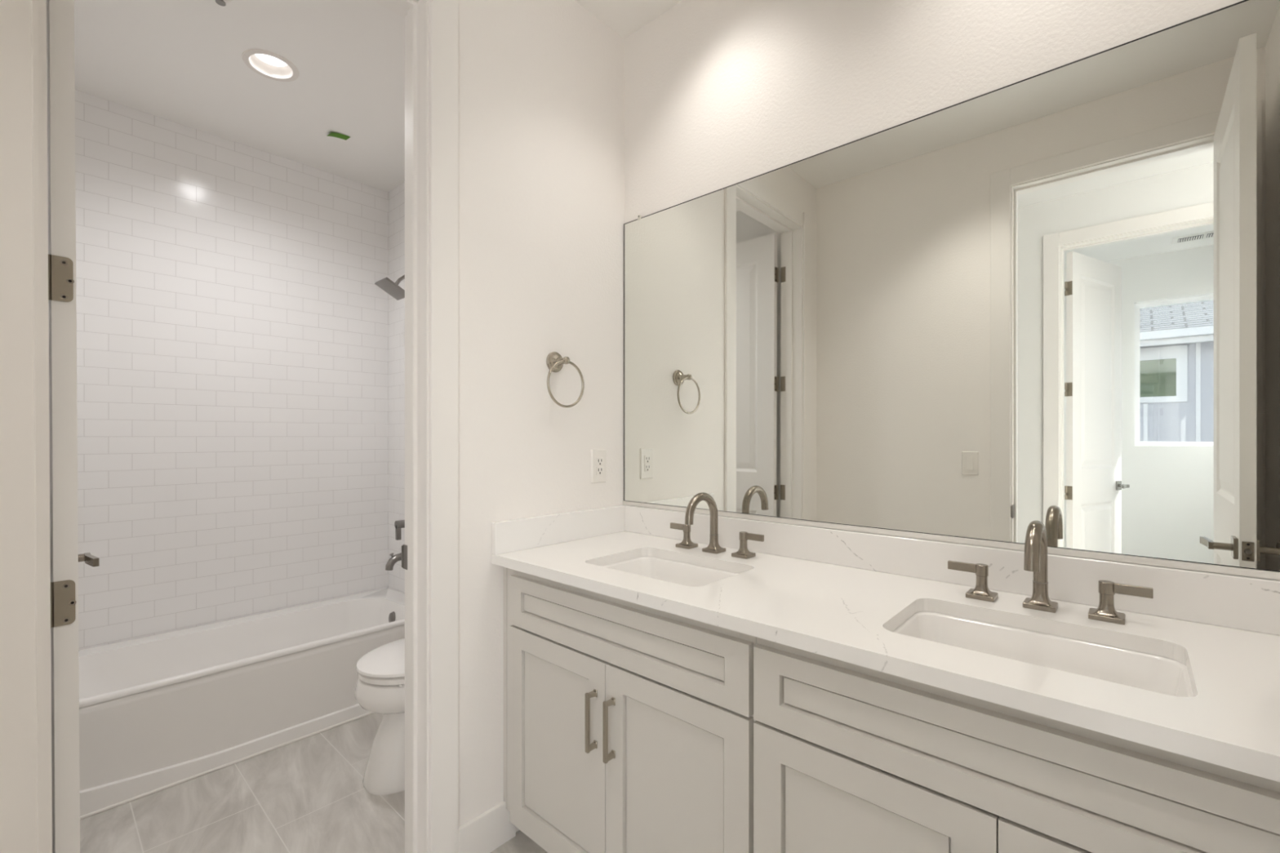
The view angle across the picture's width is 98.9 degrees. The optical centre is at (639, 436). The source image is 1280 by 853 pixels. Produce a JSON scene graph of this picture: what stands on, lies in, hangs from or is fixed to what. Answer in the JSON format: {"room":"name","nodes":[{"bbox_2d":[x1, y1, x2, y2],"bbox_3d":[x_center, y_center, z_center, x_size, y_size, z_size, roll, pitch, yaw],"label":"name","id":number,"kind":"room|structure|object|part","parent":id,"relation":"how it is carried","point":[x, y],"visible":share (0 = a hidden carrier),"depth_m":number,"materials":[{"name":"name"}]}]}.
{"room":"bathroom","nodes":[
{"label":"bathroom","id":0,"kind":"room"},
{"bbox_2d":[75,89,388,650],"bbox_3d":[-2.097,-0.238,2.772,0.143,2.950,1.700,0,0,42],"label":"wall","id":1,"kind":"structure","parent":0,"point":[233,316],"depth_m":2.69,"materials":[{"name":"tile"}]},
{"bbox_2d":[74,0,404,191],"bbox_3d":[-1.385,-1.575,2.129,1.776,0.200,1.700,0,0,42],"label":"ceiling","id":2,"kind":"structure","parent":0,"point":[181,62],"depth_m":2.23,"materials":[{"name":"white paint"}]},
{"bbox_2d":[215,0,232,6],"bbox_3d":[-1.401,-1.462,1.829,0.064,0.027,0.064,0,0,42],"label":"ceiling fitting","id":3,"kind":"object","parent":2,"relation":"attached to","point":[221,2],"visible":1,"depth_m":1.83,"materials":[{"name":"white plastic"}]},
{"bbox_3d":[-1.401,-1.472,1.829,0.064,0.006,0.064,0,0,42],"label":"plate","id":4,"kind":"part","parent":3,"relation":"part of","materials":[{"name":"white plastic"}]},
{"bbox_2d":[241,48,299,81],"bbox_3d":[-1.467,-1.523,2.178,0.190,0.104,0.190,0,0,42],"label":"ceiling light","id":5,"kind":"object","parent":2,"relation":"attached to","point":[268,64],"visible":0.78,"depth_m":2.21,"materials":[{"name":"white plastic"}]},
{"bbox_2d":[326,132,350,140],"bbox_3d":[-1.475,-1.469,2.681,0.058,0.011,0.089,0,0,42],"label":"tape","id":6,"kind":"object","parent":2,"relation":"attached to","point":[342,136],"visible":1,"depth_m":2.68,"materials":[{"name":"green plastic"}]},
{"bbox_2d":[80,712,547,852],"bbox_3d":[-0.676,1.287,1.482,3.980,0.100,1.950,0,0,42],"label":"floor","id":7,"kind":"structure","parent":0,"point":[308,794],"depth_m":1.81,"materials":[{"name":"tile"}]},
{"bbox_2d":[78,587,404,819],"bbox_3d":[-1.724,1.057,2.466,0.818,0.363,1.522,0,0,42],"label":"bathtub","id":8,"kind":"object","parent":7,"relation":"on","point":[160,712],"visible":0.61,"depth_m":2.21,"materials":[{"name":"white ceramic"}]},
{"bbox_2d":[78,587,404,707],"bbox_3d":[-1.747,1.019,2.487,0.756,0.287,1.522,0,0,42],"label":"basin","id":9,"kind":"object","parent":8,"relation":"in","point":[246,661],"depth_m":2.39,"materials":[{"name":"white ceramic"}]},
{"bbox_3d":[-1.318,0.971,2.920,0.072,0.077,0.020,0,0,42],"label":"overflow plate","id":10,"kind":"part","parent":8,"relation":"part of","materials":[{"name":"silver metal"}]},
{"bbox_2d":[354,638,404,795],"bbox_3d":[-0.731,0.859,2.168,0.456,0.755,0.740,0,0,42],"label":"toilet","id":11,"kind":"object","parent":7,"relation":"on","point":[380,688],"visible":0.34,"depth_m":1.91,"materials":[{"name":"white ceramic"}]},
{"bbox_3d":[-0.788,0.813,2.104,0.366,0.028,0.556,0,0,42],"label":"lid","id":12,"kind":"part","parent":11,"relation":"part of","materials":[{"name":"white ceramic"}]},
{"bbox_3d":[-0.789,0.842,2.103,0.360,0.031,0.540,0,0,42],"label":"seat","id":13,"kind":"part","parent":11,"relation":"part of","materials":[{"name":"white ceramic"}]},
{"bbox_2d":[503,567,756,852],"bbox_3d":[0.067,0.809,1.561,0.876,0.855,0.585,0,0,42],"label":"vanity cabinet","id":14,"kind":"object","parent":7,"relation":"on","point":[628,726],"visible":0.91,"depth_m":1.32,"materials":[{"name":"grey paint"}]},
{"bbox_3d":[-0.230,0.850,1.493,0.403,0.580,0.019,0,0,42],"label":"door","id":15,"kind":"part","parent":14,"relation":"part of","materials":[{"name":"grey paint"}]},
{"bbox_3d":[-0.121,0.706,1.360,0.012,0.146,0.033,0,0,42],"label":"pull handle","id":16,"kind":"part","parent":14,"relation":"part of","materials":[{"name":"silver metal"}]},
{"bbox_3d":[-0.074,0.706,1.317,0.012,0.146,0.033,0,0,42],"label":"pull handle","id":17,"kind":"part","parent":14,"relation":"part of","materials":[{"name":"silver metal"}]},
{"bbox_3d":[-0.079,0.482,1.357,0.808,0.142,0.019,0,0,42],"label":"drawer","id":18,"kind":"part","parent":14,"relation":"part of","materials":[{"name":"grey paint"}]},
{"bbox_3d":[0.071,0.850,1.221,0.403,0.580,0.019,0,0,42],"label":"door","id":19,"kind":"part","parent":14,"relation":"part of","materials":[{"name":"grey paint"}]},
{"bbox_2d":[753,637,1279,852],"bbox_3d":[0.738,0.809,0.956,0.931,0.855,0.585,0,0,42],"label":"vanity cabinet","id":20,"kind":"object","parent":7,"relation":"on","point":[848,757],"visible":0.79,"depth_m":0.84,"materials":[{"name":"grey paint"}]},
{"bbox_3d":[0.378,0.850,0.944,0.403,0.580,0.019,0,0,42],"label":"door","id":21,"kind":"part","parent":20,"relation":"part of","materials":[{"name":"grey paint"}]},
{"bbox_2d":[491,504,1279,782],"bbox_3d":[0.418,0.320,1.255,1.809,0.124,0.578,0,0,42],"label":"countertop","id":22,"kind":"structure","parent":20,"relation":"on","point":[842,595],"depth_m":1.08,"materials":[{"name":"stone"}]},
{"bbox_2d":[602,556,738,586],"bbox_3d":[0.077,0.458,1.517,0.447,0.152,0.322,0,0,42],"label":"sink","id":23,"kind":"object","parent":22,"relation":"in","point":[673,571],"visible":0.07,"depth_m":1.66,"materials":[{"name":"white ceramic"}]},
{"bbox_2d":[670,492,764,559],"bbox_3d":[0.190,0.260,1.643,0.341,0.186,0.168,0,0,42],"label":"faucet","id":24,"kind":"object","parent":22,"relation":"on","point":[713,547],"visible":1,"depth_m":1.66,"materials":[{"name":"silver metal"}]},
{"bbox_3d":[0.130,0.293,1.773,0.078,0.023,0.024,0,0,42],"label":"lever","id":25,"kind":"part","parent":24,"relation":"part of","materials":[{"name":"silver metal"}]},
{"bbox_3d":[0.150,0.329,1.755,0.054,0.048,0.054,0,0,42],"label":"handle","id":26,"kind":"part","parent":24,"relation":"part of","materials":[{"name":"silver metal"}]},
{"bbox_3d":[0.190,0.260,1.643,0.055,0.186,0.168,0,0,42],"label":"spout","id":27,"kind":"part","parent":24,"relation":"part of","materials":[{"name":"silver metal"}]},
{"bbox_3d":[0.305,0.329,1.615,0.054,0.048,0.054,0,0,42],"label":"handle","id":28,"kind":"part","parent":24,"relation":"part of","materials":[{"name":"silver metal"}]},
{"bbox_3d":[0.325,0.293,1.597,0.078,0.023,0.024,0,0,42],"label":"lever","id":29,"kind":"part","parent":24,"relation":"part of","materials":[{"name":"silver metal"}]},
{"bbox_2d":[893,611,1193,697],"bbox_3d":[0.683,0.458,0.970,0.456,0.152,0.314,0,0,42],"label":"sink","id":30,"kind":"object","parent":22,"relation":"in","point":[1149,672],"visible":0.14,"depth_m":1.04,"materials":[{"name":"white ceramic"}]},
{"bbox_2d":[947,520,1153,624],"bbox_3d":[0.791,0.260,1.092,0.341,0.186,0.168,0,0,42],"label":"faucet","id":31,"kind":"object","parent":22,"relation":"on","point":[1035,557],"visible":1,"depth_m":1.07,"materials":[{"name":"silver metal"}]},
{"bbox_3d":[0.732,0.293,1.222,0.078,0.023,0.024,0,0,42],"label":"lever","id":32,"kind":"part","parent":31,"relation":"part of","materials":[{"name":"silver metal"}]},
{"bbox_3d":[0.751,0.329,1.204,0.054,0.048,0.054,0,0,42],"label":"handle","id":33,"kind":"part","parent":31,"relation":"part of","materials":[{"name":"silver metal"}]},
{"bbox_3d":[0.791,0.260,1.092,0.055,0.186,0.168,0,0,42],"label":"spout","id":34,"kind":"part","parent":31,"relation":"part of","materials":[{"name":"silver metal"}]},
{"bbox_3d":[0.907,0.329,1.064,0.054,0.048,0.054,0,0,42],"label":"handle","id":35,"kind":"part","parent":31,"relation":"part of","materials":[{"name":"silver metal"}]},
{"bbox_3d":[0.926,0.293,1.046,0.078,0.023,0.024,0,0,42],"label":"lever","id":36,"kind":"part","parent":31,"relation":"part of","materials":[{"name":"silver metal"}]},
{"bbox_3d":[0.679,0.850,0.672,0.403,0.580,0.019,0,0,42],"label":"door","id":37,"kind":"part","parent":20,"relation":"part of","materials":[{"name":"grey paint"}]},
{"bbox_2d":[388,181,404,593],"bbox_3d":[-1.198,-0.238,3.062,0.802,2.950,0.065,0,0,42],"label":"wall","id":38,"kind":"structure","parent":0,"point":[396,196],"depth_m":3.24,"materials":[{"name":"tile"}]},
{"bbox_2d":[374,274,404,300],"bbox_3d":[-1.289,-0.828,2.953,0.140,0.160,0.220,0,0,42],"label":"shower fixture","id":39,"kind":"object","parent":38,"relation":"attached to","point":[392,288],"visible":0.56,"depth_m":2.91,"materials":[{"name":"silver metal"}]},
{"bbox_3d":[-1.264,-0.859,2.980,0.060,0.099,0.145,0,0,42],"label":"shower arm","id":40,"kind":"part","parent":39,"relation":"part of","materials":[{"name":"silver metal"}]},
{"bbox_2d":[385,552,401,570],"bbox_3d":[-1.280,0.659,2.963,0.070,0.099,0.191,0,0,42],"label":"tub spout","id":41,"kind":"object","parent":38,"relation":"attached to","point":[392,561],"visible":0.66,"depth_m":2.91,"materials":[{"name":"silver metal"}]},
{"bbox_2d":[394,520,404,540],"bbox_3d":[-1.261,0.475,2.983,0.150,0.157,0.135,0,0,42],"label":"shower valve","id":42,"kind":"object","parent":38,"relation":"attached to","point":[400,524],"visible":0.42,"depth_m":2.94,"materials":[{"name":"silver metal"}]},
{"bbox_3d":[-1.298,0.513,2.942,0.022,0.082,0.023,0,0,42],"label":"lever","id":43,"kind":"part","parent":42,"relation":"part of","materials":[{"name":"silver metal"}]},
{"bbox_3d":[-1.263,0.472,2.981,0.043,0.043,0.129,0,0,42],"label":"valve stem","id":44,"kind":"part","parent":42,"relation":"part of","materials":[{"name":"silver metal"}]},
{"bbox_2d":[458,0,624,831],"bbox_3d":[-0.677,-0.238,1.489,0.131,2.950,1.700,0,0,42],"label":"wall","id":45,"kind":"structure","parent":0,"point":[541,82],"depth_m":1.73,"materials":[{"name":"white paint"}]},
{"bbox_2d":[46,0,98,852],"bbox_3d":[-1.404,0.011,1.324,0.706,2.432,0.154,0,0,42],"label":"door","id":46,"kind":"structure","parent":45,"relation":"in","point":[64,557],"depth_m":1.09,"materials":[{"name":"white paint"}]},
{"bbox_3d":[-1.596,0.345,1.549,0.064,0.064,0.038,0,0,42],"label":"handle","id":47,"kind":"part","parent":46,"relation":"part of","materials":[{"name":"silver metal"}]},
{"bbox_3d":[-1.540,0.345,1.534,0.123,0.022,0.017,0,0,36],"label":"lever","id":48,"kind":"part","parent":46,"relation":"part of","materials":[{"name":"silver metal"}]},
{"bbox_2d":[0,0,458,852],"bbox_3d":[-0.878,-0.033,1.268,0.159,2.539,0.912,0,0,42],"label":"door frame","id":49,"kind":"structure","parent":45,"relation":"attached to","point":[19,753],"depth_m":1.50,"materials":[{"name":"white paint"}]},
{"bbox_3d":[-0.673,0.347,1.576,0.041,0.070,0.010,0,0,42],"label":"strike plate","id":50,"kind":"part","parent":49,"relation":"part of","materials":[{"name":"silver metal"}]},
{"bbox_2d":[458,800,515,852],"bbox_3d":[-0.454,1.176,1.629,0.014,0.121,0.193,0,0,42],"label":"baseboard","id":51,"kind":"structure","parent":45,"relation":"attached to","point":[489,830],"depth_m":1.62,"materials":[{"name":"white paint"}]},
{"bbox_2d":[546,351,584,408],"bbox_3d":[-0.260,-0.188,1.802,0.070,0.188,0.155,0,0,42],"label":"towel ring","id":52,"kind":"object","parent":45,"relation":"attached to","point":[554,361],"visible":1,"depth_m":1.80,"materials":[{"name":"silver metal"}]},
{"bbox_3d":[-0.253,-0.248,1.796,0.052,0.046,0.046,0,0,42],"label":"post","id":53,"kind":"part","parent":52,"relation":"part of","materials":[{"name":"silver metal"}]},
{"bbox_2d":[591,448,606,483],"bbox_3d":[-0.146,0.106,1.973,0.009,0.122,0.075,0,0,42],"label":"outlet","id":54,"kind":"object","parent":45,"relation":"attached to","point":[598,456],"visible":1,"depth_m":1.97,"materials":[{"name":"white plastic"}]},
{"bbox_2d":[595,457,603,466],"bbox_3d":[-0.145,0.089,1.972,0.004,0.031,0.033,0,0,42],"label":"receptacle","id":55,"kind":"object","parent":54,"relation":"attached to","point":[599,460],"depth_m":1.97,"materials":[{"name":"white plastic"}]},
{"bbox_2d":[595,466,603,475],"bbox_3d":[-0.145,0.122,1.972,0.004,0.031,0.033,0,0,42],"label":"receptacle","id":56,"kind":"object","parent":54,"relation":"attached to","point":[599,469],"depth_m":1.97,"materials":[{"name":"white plastic"}]},
{"bbox_2d":[574,0,682,39],"bbox_3d":[0.043,-1.606,0.839,1.810,0.200,1.700,0,0,42],"label":"ceiling","id":57,"kind":"structure","parent":0,"point":[624,18],"depth_m":1.94,"materials":[{"name":"white paint"}]},
{"bbox_2d":[624,0,1244,223],"bbox_3d":[-0.063,-0.238,2.161,3.980,2.950,0.120,0,0,42],"label":"wall","id":58,"kind":"structure","parent":0,"point":[719,94],"depth_m":1.58,"materials":[{"name":"white paint"}]},
{"bbox_2d":[622,0,1279,580],"bbox_3d":[0.609,-0.280,1.466,1.806,1.073,0.009,0,0,42],"label":"mirror","id":59,"kind":"object","parent":58,"relation":"attached to","point":[1051,298],"visible":1,"depth_m":1.25,"materials":[{"name":"silver mirror"}]},
{"bbox_2d":[624,505,1279,635],"bbox_3d":[0.606,0.305,1.462,1.769,0.096,0.020,0,0,42],"label":"backsplash","id":60,"kind":"structure","parent":58,"relation":"attached to","point":[1248,603],"depth_m":1.25,"materials":[{"name":"stone"}]}
]}

